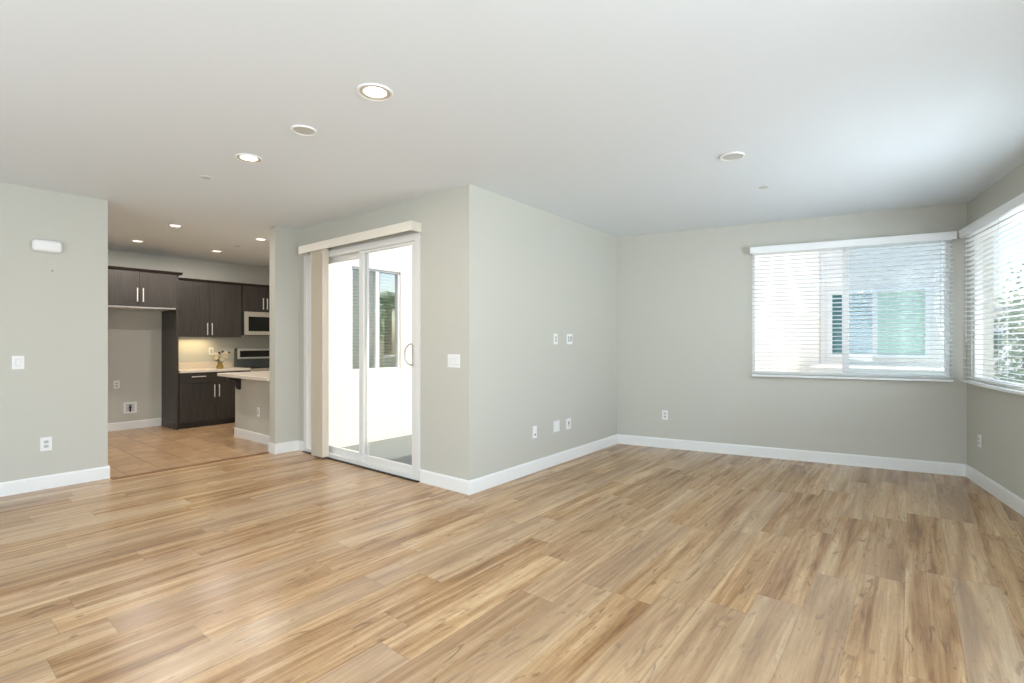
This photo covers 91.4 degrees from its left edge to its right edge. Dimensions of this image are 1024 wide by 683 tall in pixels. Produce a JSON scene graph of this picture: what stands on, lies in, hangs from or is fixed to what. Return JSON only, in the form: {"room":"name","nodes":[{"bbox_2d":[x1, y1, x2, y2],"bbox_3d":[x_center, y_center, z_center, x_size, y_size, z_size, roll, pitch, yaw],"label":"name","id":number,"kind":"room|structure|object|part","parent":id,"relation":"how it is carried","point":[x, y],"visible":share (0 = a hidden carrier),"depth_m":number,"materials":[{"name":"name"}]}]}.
{"room":"empty living room","nodes":[
{"label":"empty living room","id":0,"kind":"room"},
{"bbox_2d":[0,182,107,482],"bbox_3d":[-5.372,-0.024,3.409,0.250,2.740,4.112,0,0,39],"label":"wall","id":1,"kind":"structure","parent":0,"point":[57,320],"depth_m":4.61,"materials":[{"name":"beige paint"}]},
{"bbox_2d":[12,356,23,368],"bbox_3d":[-4.382,0.182,4.437,0.014,0.120,0.080,0,0,39],"label":"light switch","id":2,"kind":"object","parent":1,"relation":"attached to","point":[17,361],"visible":1,"depth_m":4.43,"materials":[{"name":"white plastic"}]},
{"bbox_2d":[40,437,51,451],"bbox_3d":[-4.269,0.935,4.582,0.010,0.125,0.080,0,0,39],"label":"wall outlet","id":3,"kind":"object","parent":1,"relation":"attached to","point":[45,442],"visible":1,"depth_m":4.58,"materials":[{"name":"white plastic"}]},
{"bbox_2d":[31,239,62,253],"bbox_3d":[-4.250,-0.876,4.573,0.051,0.120,0.210,0,0,39],"label":"door chime","id":4,"kind":"object","parent":1,"relation":"attached to","point":[38,245],"visible":1,"depth_m":4.56,"materials":[{"name":"white plastic"}]},
{"bbox_2d":[0,466,109,496],"bbox_3d":[-5.265,1.285,3.332,0.014,0.122,4.126,0,0,39],"label":"baseboard","id":5,"kind":"structure","parent":1,"relation":"attached to","point":[14,487],"depth_m":4.61,"materials":[{"name":"white paint"}]},
{"bbox_2d":[108,249,269,424],"bbox_3d":[-5.599,-0.024,8.289,0.200,2.740,4.750,0,0,39],"label":"wall","id":6,"kind":"structure","parent":0,"point":[134,336],"depth_m":7.92,"materials":[{"name":"beige paint"}]},
{"bbox_2d":[113,380,119,388],"bbox_3d":[-6.013,0.647,7.604,0.010,0.120,0.075,0,0,39],"label":"wall outlet","id":7,"kind":"object","parent":6,"relation":"attached to","point":[116,384],"visible":1,"depth_m":7.60,"materials":[{"name":"white plastic"}]},
{"bbox_2d":[123,402,136,413],"bbox_3d":[-5.898,1.016,7.726,0.040,0.170,0.170,0,0,39],"label":"water valve box","id":8,"kind":"object","parent":6,"relation":"attached to","point":[128,407],"visible":1,"depth_m":7.73,"materials":[{"name":"white plastic"}]},
{"bbox_2d":[108,418,160,431],"bbox_3d":[-5.931,1.285,7.703,0.014,0.122,0.900,0,0,39],"label":"baseboard","id":9,"kind":"structure","parent":6,"relation":"attached to","point":[126,425],"depth_m":7.77,"materials":[{"name":"white paint"}]},
{"bbox_2d":[108,266,182,310],"bbox_3d":[-5.654,-0.780,7.485,0.717,0.567,1.045,0,0,39],"label":"upper cabinet","id":10,"kind":"object","parent":6,"relation":"attached to","point":[128,288],"visible":0.88,"depth_m":7.31,"materials":[{"name":"brown laminate"}]},
{"bbox_3d":[-5.567,-0.773,7.096,0.019,0.502,0.464,0,0,39],"label":"door","id":11,"kind":"part","parent":10,"relation":"part of","materials":[{"name":"brown laminate"}]},
{"bbox_3d":[-5.680,-0.507,7.483,0.640,0.021,0.930,0,0,39],"label":"underside panel","id":12,"kind":"part","parent":10,"relation":"part of","materials":[{"name":"white paint"}]},
{"bbox_3d":[-5.655,-1.046,7.486,0.714,0.035,1.045,0,0,39],"label":"crown moulding","id":13,"kind":"part","parent":10,"relation":"part of","materials":[{"name":"brown wood"}]},
{"bbox_3d":[-5.276,-0.773,7.459,0.019,0.502,0.460,0,0,39],"label":"door","id":14,"kind":"part","parent":10,"relation":"part of","materials":[{"name":"brown laminate"}]},
{"bbox_2d":[179,277,242,337],"bbox_3d":[-5.135,-0.546,8.405,0.377,0.956,1.030,0,0,39],"label":"upper cabinet","id":15,"kind":"object","parent":6,"relation":"attached to","point":[207,308],"visible":0.88,"depth_m":8.30,"materials":[{"name":"brown laminate"}]},
{"bbox_3d":[-5.190,-0.535,8.111,0.019,0.898,0.499,0,0,39],"label":"door","id":16,"kind":"part","parent":15,"relation":"part of","materials":[{"name":"brown laminate"}]},
{"bbox_3d":[-5.136,-1.006,8.406,0.374,0.035,1.030,0,0,39],"label":"crown moulding","id":17,"kind":"part","parent":15,"relation":"part of","materials":[{"name":"brown wood"}]},
{"bbox_3d":[-4.873,-0.535,8.507,0.019,0.898,0.510,0,0,39],"label":"door","id":18,"kind":"part","parent":15,"relation":"part of","materials":[{"name":"brown laminate"}]},
{"bbox_2d":[208,347,213,354],"bbox_3d":[-5.193,0.155,8.629,0.011,0.125,0.080,0,0,39],"label":"wall outlet","id":19,"kind":"object","parent":6,"relation":"attached to","point":[210,349],"visible":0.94,"depth_m":8.62,"materials":[{"name":"white plastic"}]},
{"bbox_2d":[241,283,269,311],"bbox_3d":[-4.566,-0.781,9.116,0.377,0.485,0.788,0,0,39],"label":"upper cabinet","id":20,"kind":"object","parent":6,"relation":"attached to","point":[254,297],"visible":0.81,"depth_m":8.88,"materials":[{"name":"brown laminate"}]},
{"bbox_2d":[241,311,269,335],"bbox_3d":[-4.547,-0.326,9.096,0.433,0.420,0.755,0,0,39],"label":"microwave oven","id":21,"kind":"object","parent":20,"relation":"attached to","point":[252,323],"visible":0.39,"depth_m":8.83,"materials":[{"name":"metal"}]},
{"bbox_3d":[-4.567,-1.006,9.117,0.374,0.035,0.788,0,0,39],"label":"crown moulding","id":22,"kind":"part","parent":20,"relation":"part of","materials":[{"name":"brown wood"}]},
{"bbox_3d":[-4.341,-0.763,9.172,0.019,0.442,0.392,0,0,39],"label":"door","id":23,"kind":"part","parent":20,"relation":"part of","materials":[{"name":"brown laminate"}]},
{"bbox_2d":[235,379,269,435],"bbox_3d":[-3.362,0.914,6.755,1.470,0.864,0.110,0,0,39],"label":"wall","id":24,"kind":"structure","parent":0,"point":[253,394],"depth_m":6.81,"materials":[{"name":"beige paint"}]},
{"bbox_2d":[226,377,240,389],"bbox_3d":[-3.898,0.575,7.005,0.060,0.190,0.170,0,0,39],"label":"bracket","id":25,"kind":"object","parent":24,"relation":"attached to","point":[237,381],"visible":0.84,"depth_m":7.02,"materials":[{"name":"brown wood"}]},
{"bbox_2d":[234,427,269,444],"bbox_3d":[-3.406,1.285,6.711,1.484,0.122,0.014,0,0,39],"label":"baseboard","id":26,"kind":"structure","parent":24,"relation":"attached to","point":[245,434],"depth_m":6.81,"materials":[{"name":"white paint"}]},
{"bbox_2d":[270,226,298,443],"bbox_3d":[-2.758,-0.024,6.221,0.140,2.740,0.450,0,0,39],"label":"wall","id":27,"kind":"structure","parent":0,"point":[284,242],"depth_m":6.09,"materials":[{"name":"beige paint"}]},
{"bbox_2d":[268,440,298,454],"bbox_3d":[-2.814,1.285,6.152,0.168,0.122,0.300,0,0,39],"label":"baseboard","id":28,"kind":"structure","parent":27,"relation":"attached to","point":[291,446],"depth_m":6.08,"materials":[{"name":"white paint"}]},
{"bbox_2d":[299,440,303,450],"bbox_3d":[-2.606,1.285,6.187,0.140,0.122,0.014,0,0,39],"label":"baseboard","id":29,"kind":"structure","parent":27,"relation":"attached to","point":[301,443],"depth_m":6.17,"materials":[{"name":"white paint"}]},
{"bbox_2d":[329,245,411,446],"bbox_3d":[-1.609,-0.079,7.537,0.290,3.150,3.040,0,0,39],"label":"wall","id":30,"kind":"structure","parent":0,"point":[390,391],"depth_m":6.89,"materials":[{"name":"white paint"}]},
{"bbox_2d":[352,266,399,371],"bbox_3d":[-1.918,-0.309,7.003,0.065,1.410,0.820,0,0,39],"label":"window","id":31,"kind":"structure","parent":30,"relation":"in","point":[376,272],"depth_m":7.02,"materials":[{"name":"white plastic"}]},
{"bbox_2d":[352,269,392,368],"bbox_3d":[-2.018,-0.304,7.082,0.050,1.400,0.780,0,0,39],"label":"blind","id":32,"kind":"object","parent":31,"relation":"attached to","point":[353,270],"visible":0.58,"depth_m":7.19,"materials":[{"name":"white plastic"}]},
{"bbox_2d":[341,434,411,464],"bbox_3d":[-0.493,1.461,6.644,2.570,0.170,3.040,0,0,39],"label":"floor","id":33,"kind":"structure","parent":0,"point":[398,449],"depth_m":6.46,"materials":[{"name":"grey concrete"}]},
{"bbox_2d":[299,184,480,480],"bbox_3d":[-1.477,-0.024,5.389,2.940,2.740,0.150,0,0,39],"label":"wall","id":34,"kind":"structure","parent":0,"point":[450,220],"depth_m":4.62,"materials":[{"name":"beige paint"}]},
{"bbox_2d":[298,221,420,457],"bbox_3d":[-1.716,0.088,5.399,2.065,2.465,0.128,0,0,39],"label":"vertical blind","id":35,"kind":"object","parent":34,"relation":"attached to","point":[319,251],"visible":1,"depth_m":5.75,"materials":[{"name":"white plastic"}]},
{"bbox_2d":[302,232,419,481],"bbox_3d":[-1.702,0.146,5.500,2.130,2.400,0.157,0,0,39],"label":"door","id":36,"kind":"structure","parent":34,"relation":"attached to","point":[362,459],"depth_m":5.43,"materials":[{"name":"white plastic"}]},
{"bbox_3d":[-2.014,0.153,5.815,1.130,2.285,0.035,0,0,39],"label":"sash","id":37,"kind":"part","parent":36,"relation":"part of","materials":[{"name":"glass"}]},
{"bbox_3d":[-1.288,0.153,5.175,0.953,2.285,0.037,0,0,39],"label":"sash","id":38,"kind":"part","parent":36,"relation":"part of","materials":[{"name":"glass"}]},
{"bbox_3d":[-1.007,0.121,4.885,0.105,0.227,0.031,0,0,-2],"label":"handle","id":39,"kind":"part","parent":36,"relation":"part of","materials":[{"name":"metal"}]},
{"bbox_2d":[419,469,470,494],"bbox_3d":[-0.627,1.285,4.604,0.659,0.122,0.014,0,0,39],"label":"baseboard","id":40,"kind":"structure","parent":34,"relation":"attached to","point":[451,483],"depth_m":4.59,"materials":[{"name":"white paint"}]},
{"bbox_2d":[448,354,459,367],"bbox_3d":[-0.529,0.172,4.526,0.155,0.120,0.014,0,0,39],"label":"light switch","id":41,"kind":"object","parent":34,"relation":"attached to","point":[453,359],"visible":1,"depth_m":4.52,"materials":[{"name":"white plastic"}]},
{"bbox_2d":[0,0,1023,267],"bbox_3d":[-1.242,-1.494,3.651,12.900,0.220,10.050,0,0,39],"label":"ceiling","id":42,"kind":"structure","parent":0,"point":[617,118],"depth_m":2.98,"materials":[{"name":"white paint"}]},
{"bbox_2d":[130,240,144,242],"bbox_3d":[-5.171,-1.390,6.903,0.170,0.010,0.170,0,0,39],"label":"recessed light","id":43,"kind":"object","parent":42,"relation":"in","point":[136,241],"visible":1,"depth_m":6.92,"materials":[{"name":"white paint"}]},
{"bbox_2d":[167,224,183,227],"bbox_3d":[-4.039,-1.390,5.997,0.170,0.010,0.170,0,0,39],"label":"recessed light","id":44,"kind":"object","parent":42,"relation":"in","point":[168,225],"visible":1,"depth_m":6.00,"materials":[{"name":"white paint"}]},
{"bbox_2d":[200,175,211,178],"bbox_3d":[-2.585,-1.391,4.225,0.092,0.008,0.092,0,0,39],"label":"cap","id":45,"kind":"object","parent":42,"relation":"attached to","point":[201,176],"visible":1,"depth_m":4.21,"materials":[{"name":"plastic"}]},
{"bbox_2d":[235,153,262,163],"bbox_3d":[-1.992,-1.390,3.788,0.190,0.010,0.190,0,0,39],"label":"recessed light","id":46,"kind":"object","parent":42,"relation":"in","point":[248,158],"visible":1,"depth_m":3.79,"materials":[{"name":"white paint"}]},
{"bbox_2d":[254,238,267,240],"bbox_3d":[-3.410,-1.390,6.788,0.170,0.010,0.170,0,0,39],"label":"recessed light","id":47,"kind":"object","parent":42,"relation":"in","point":[257,239],"visible":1,"depth_m":6.78,"materials":[{"name":"white paint"}]},
{"bbox_2d":[357,83,392,101],"bbox_3d":[-0.764,-1.390,2.788,0.196,0.010,0.196,0,0,39],"label":"recessed light","id":48,"kind":"object","parent":42,"relation":"in","point":[375,92],"visible":1,"depth_m":2.79,"materials":[{"name":"white paint"}]},
{"bbox_2d":[758,185,769,188],"bbox_3d":[2.267,-1.391,4.496,0.092,0.008,0.092,0,0,39],"label":"cap","id":49,"kind":"object","parent":42,"relation":"attached to","point":[765,186],"visible":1,"depth_m":4.49,"materials":[{"name":"plastic"}]},
{"bbox_2d":[0,422,1023,682],"bbox_3d":[-1.533,1.371,3.791,11.770,0.050,9.505,0,0,39],"label":"floor","id":50,"kind":"structure","parent":0,"point":[617,563],"depth_m":2.91,"materials":[{"name":"brown wood"}]},
{"bbox_2d":[162,308,178,429],"bbox_3d":[-5.384,0.414,7.864,0.664,1.864,0.036,0,0,39],"label":"end panel","id":51,"kind":"object","parent":50,"relation":"on","point":[170,318],"visible":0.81,"depth_m":7.81,"materials":[{"name":"brown laminate"}]},
{"bbox_2d":[111,452,268,479],"bbox_3d":[-3.444,1.341,5.492,0.070,0.011,1.519,0,0,39],"label":"trim","id":52,"kind":"structure","parent":50,"relation":"on","point":[179,467],"depth_m":5.37,"materials":[{"name":"brown wood"}]},
{"bbox_2d":[179,370,249,428],"bbox_3d":[-5.021,0.913,8.275,0.717,0.865,1.050,0,0,39],"label":"base cabinet","id":53,"kind":"object","parent":50,"relation":"on","point":[205,398],"visible":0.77,"depth_m":7.96,"materials":[{"name":"brown laminate"}]},
{"bbox_3d":[-4.943,0.565,7.875,0.019,0.162,0.519,0,0,39],"label":"drawer","id":54,"kind":"part","parent":53,"relation":"part of","materials":[{"name":"brown laminate"}]},
{"bbox_3d":[-4.943,0.951,7.875,0.019,0.600,0.519,0,0,39],"label":"door","id":55,"kind":"part","parent":53,"relation":"part of","materials":[{"name":"brown laminate"}]},
{"bbox_2d":[179,361,250,372],"bbox_3d":[-5.028,0.410,8.281,0.699,0.140,1.050,0,0,39],"label":"countertop","id":56,"kind":"structure","parent":53,"relation":"on","point":[185,367],"depth_m":8.34,"materials":[{"name":"stone"}]},
{"bbox_2d":[211,350,229,368],"bbox_3d":[-4.828,0.291,8.303,0.181,0.301,0.326,0,0,39],"label":"flower vase","id":57,"kind":"object","parent":56,"relation":"on","point":[217,356],"visible":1,"depth_m":8.28,"materials":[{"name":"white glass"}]},
{"bbox_3d":[-4.615,0.951,8.285,0.019,0.600,0.525,0,0,39],"label":"door","id":58,"kind":"part","parent":53,"relation":"part of","materials":[{"name":"brown laminate"}]},
{"bbox_3d":[-4.615,0.565,8.285,0.019,0.162,0.525,0,0,39],"label":"drawer","id":59,"kind":"part","parent":53,"relation":"part of","materials":[{"name":"laminate"}]},
{"bbox_2d":[234,348,269,371],"bbox_3d":[-4.430,0.729,8.980,0.721,1.235,0.760,0,0,39],"label":"range","id":60,"kind":"object","parent":50,"relation":"on","point":[257,359],"visible":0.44,"depth_m":9.02,"materials":[{"name":"metal"}]},
{"bbox_2d":[236,365,269,367],"bbox_3d":[-4.425,0.438,8.976,0.575,0.014,0.760,0,0,39],"label":"cooktop","id":61,"kind":"object","parent":60,"relation":"in","point":[243,366],"depth_m":8.80,"materials":[{"name":"black glass"}]},
{"bbox_3d":[-4.648,0.213,9.155,0.007,0.115,0.640,0,0,39],"label":"control panel","id":62,"kind":"part","parent":60,"relation":"part of","materials":[{"name":"black glass"}]},
{"bbox_2d":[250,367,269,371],"bbox_3d":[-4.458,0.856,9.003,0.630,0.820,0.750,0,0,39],"label":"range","id":63,"kind":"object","parent":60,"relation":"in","point":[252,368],"depth_m":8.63,"materials":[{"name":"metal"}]},
{"bbox_3d":[-3.153,0.914,7.018,1.468,0.864,0.556,0,0,39],"label":"cabinet","id":64,"kind":"object","parent":50,"relation":"on","visible":0},
{"bbox_2d":[217,371,269,380],"bbox_3d":[-3.279,0.458,6.900,1.518,0.044,0.880,0,0,39],"label":"countertop","id":65,"kind":"structure","parent":64,"relation":"on","point":[254,375],"depth_m":6.71,"materials":[{"name":"stone"}]},
{"bbox_2d":[481,188,616,476],"bbox_3d":[0.525,-0.024,5.707,0.200,2.740,2.850,0,0,38],"label":"wall","id":66,"kind":"structure","parent":0,"point":[544,274],"depth_m":5.28,"materials":[{"name":"beige paint"}]},
{"bbox_2d":[533,426,536,438],"bbox_3d":[0.238,0.933,5.175,0.015,0.125,0.070,0,0,39],"label":"outlet","id":67,"kind":"object","parent":66,"relation":"attached to","point":[534,427],"visible":1,"depth_m":5.17,"materials":[{"name":"white plastic"}]},
{"bbox_2d":[468,434,617,494],"bbox_3d":[0.511,1.285,5.518,0.014,0.122,2.864,0,0,38],"label":"baseboard","id":68,"kind":"structure","parent":66,"relation":"attached to","point":[476,485],"depth_m":5.18,"materials":[{"name":"white paint"}]},
{"bbox_2d":[554,334,557,343],"bbox_3d":[0.480,-0.033,5.483,0.011,0.115,0.075,0,0,39],"label":"wall outlet","id":69,"kind":"object","parent":66,"relation":"attached to","point":[555,335],"visible":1,"depth_m":5.48,"materials":[{"name":"white plastic"}]},
{"bbox_2d":[554,420,559,431],"bbox_3d":[0.491,0.925,5.498,0.009,0.120,0.115,0,0,39],"label":"blank plate","id":70,"kind":"object","parent":66,"relation":"attached to","point":[556,423],"visible":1,"depth_m":5.50,"materials":[{"name":"white plastic"}]},
{"bbox_2d":[566,418,570,429],"bbox_3d":[0.645,0.930,5.690,0.011,0.120,0.095,0,0,39],"label":"outlet","id":71,"kind":"object","parent":66,"relation":"attached to","point":[568,421],"visible":1,"depth_m":5.68,"materials":[{"name":"white plastic"}]},
{"bbox_2d":[567,334,571,343],"bbox_3d":[0.660,-0.034,5.705,0.018,0.115,0.115,0,0,39],"label":"outlet","id":72,"kind":"object","parent":66,"relation":"attached to","point":[569,336],"visible":1,"depth_m":5.70,"materials":[{"name":"white plastic"}]},
{"bbox_2d":[617,203,993,463],"bbox_3d":[3.102,-0.024,5.850,3.759,2.740,0.160,0,0,27],"label":"wall","id":73,"kind":"structure","parent":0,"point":[684,298],"depth_m":5.95,"materials":[{"name":"beige paint"}]},
{"bbox_2d":[662,410,667,419],"bbox_3d":[1.944,0.928,6.355,0.070,0.115,0.010,0,0,27],"label":"wall outlet","id":74,"kind":"object","parent":73,"relation":"attached to","point":[664,413],"visible":1,"depth_m":6.35,"materials":[{"name":"white plastic"}]},
{"bbox_2d":[617,434,965,476],"bbox_3d":[2.973,1.285,5.819,3.559,0.122,0.018,0,0,27],"label":"baseboard","id":75,"kind":"structure","parent":73,"relation":"attached to","point":[944,468],"depth_m":5.65,"materials":[{"name":"white paint"}]},
{"bbox_2d":[750,231,956,381],"bbox_3d":[3.622,-0.348,5.439,1.860,1.511,0.089,0,0,27],"label":"horizontal blind","id":76,"kind":"object","parent":73,"relation":"attached to","point":[940,236],"visible":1,"depth_m":5.35,"materials":[{"name":"plastic"}]},
{"bbox_3d":[2.976,-0.328,5.780,0.002,1.433,0.056,0,0,27],"label":"ladder cord","id":77,"kind":"part","parent":76,"relation":"part of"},
{"bbox_3d":[3.624,0.391,5.445,1.820,0.020,0.054,0,0,27],"label":"rail","id":78,"kind":"part","parent":76,"relation":"part of","materials":[{"name":"white plastic"}]},
{"bbox_3d":[4.290,-0.328,5.099,0.002,1.433,0.056,0,0,27],"label":"ladder cord","id":79,"kind":"part","parent":76,"relation":"part of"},
{"bbox_3d":[4.383,-0.522,5.005,0.026,1.044,0.013,0,0,27],"label":"lift cord","id":80,"kind":"part","parent":76,"relation":"part of","materials":[{"name":"white plastic"}]},
{"bbox_2d":[967,163,1023,498],"bbox_3d":[2.398,-0.024,0.662,0.161,2.740,9.700,0,0,27],"label":"wall","id":81,"kind":"structure","parent":0,"point":[997,416],"depth_m":4.45,"materials":[{"name":"beige paint"}]},
{"bbox_2d":[978,434,980,447],"bbox_3d":[4.393,0.930,4.701,0.010,0.115,0.070,0,0,27],"label":"wall outlet","id":82,"kind":"object","parent":81,"relation":"attached to","point":[979,436],"visible":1,"depth_m":4.69,"materials":[{"name":"white plastic"}]},
{"bbox_2d":[958,192,1023,394],"bbox_3d":[3.812,-0.347,3.668,0.090,1.513,2.880,0,0,27],"label":"horizontal blind","id":83,"kind":"object","parent":81,"relation":"attached to","point":[1016,204],"visible":1,"depth_m":4.22,"materials":[{"name":"plastic"}]},
{"bbox_3d":[4.358,-0.522,4.798,0.013,1.044,0.026,0,0,27],"label":"lift cord","id":84,"kind":"part","parent":83,"relation":"part of","materials":[{"name":"white fabric"}]},
{"bbox_3d":[3.818,0.387,3.665,0.054,0.032,2.842,0,0,27],"label":"rail","id":85,"kind":"part","parent":83,"relation":"part of","materials":[{"name":"white plastic"}]},
{"bbox_3d":[4.061,-0.327,4.136,0.056,1.435,0.002,0,0,27],"label":"ladder cord","id":86,"kind":"part","parent":83,"relation":"part of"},
{"bbox_2d":[966,464,1023,516],"bbox_3d":[2.320,1.285,0.702,0.014,0.122,9.700,0,0,27],"label":"baseboard","id":87,"kind":"structure","parent":81,"relation":"attached to","point":[1010,499],"depth_m":4.32,"materials":[{"name":"white paint"}]},
{"bbox_2d":[974,209,1023,388],"bbox_3d":[3.906,-0.342,3.648,0.065,1.425,2.790,0,0,27],"label":"window","id":88,"kind":"structure","parent":81,"relation":"in","point":[976,357],"depth_m":4.85,"materials":[{"name":"white plastic"}]},
{"label":"outside","id":89,"kind":"structure","parent":0,"visible":0},
{"bbox_3d":[15.617,4.596,19.522,120.000,0.100,130.000,0,0,39],"label":"ground","id":90,"kind":"structure","parent":89,"visible":0},
{"bbox_2d":[752,241,949,377],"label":"window","id":91,"kind":"structure","parent":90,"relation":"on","point":[796,363],"depth_m":8.66,"materials":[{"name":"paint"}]},
{"bbox_3d":[5.947,-0.319,8.746,0.580,1.070,0.010,0,0,39],"label":"pane","id":92,"kind":"part","parent":91,"relation":"part of","materials":[{"name":"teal glass"}]},
{"bbox_3d":[6.473,-0.319,8.326,0.627,1.070,0.010,0,0,39],"label":"pane","id":93,"kind":"part","parent":91,"relation":"part of","materials":[{"name":"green glass"}]},
{"bbox_2d":[994,298,1023,383],"bbox_3d":[15.237,1.463,14.301,3.824,6.190,3.784,0,0,-8],"label":"leafy tree","id":94,"kind":"object","parent":90,"relation":"on","point":[1020,371],"visible":0.36,"depth_m":14.77,"materials":[{"name":"green plant"}]},
{"bbox_2d":[994,261,1023,374],"bbox_3d":[21.614,0.092,19.854,7.659,8.929,6.974,0,0,39],"label":"leafy tree","id":95,"kind":"object","parent":90,"relation":"on","point":[1010,336],"visible":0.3,"depth_m":20.39,"materials":[{"name":"green plant"}]},
{"bbox_2d":[994,306,1023,379],"bbox_3d":[34.046,1.146,32.953,12.800,6.800,6.800,0,0,39],"label":"building","id":96,"kind":"structure","parent":90,"relation":"on","point":[1001,308],"depth_m":31.51,"materials":[{"name":"paint"}]},
{"bbox_3d":[30.495,-0.054,31.875,1.000,1.200,0.040,0,0,39],"label":"pane","id":97,"kind":"part","parent":96,"relation":"part of","materials":[{"name":"glass"}]}
]}

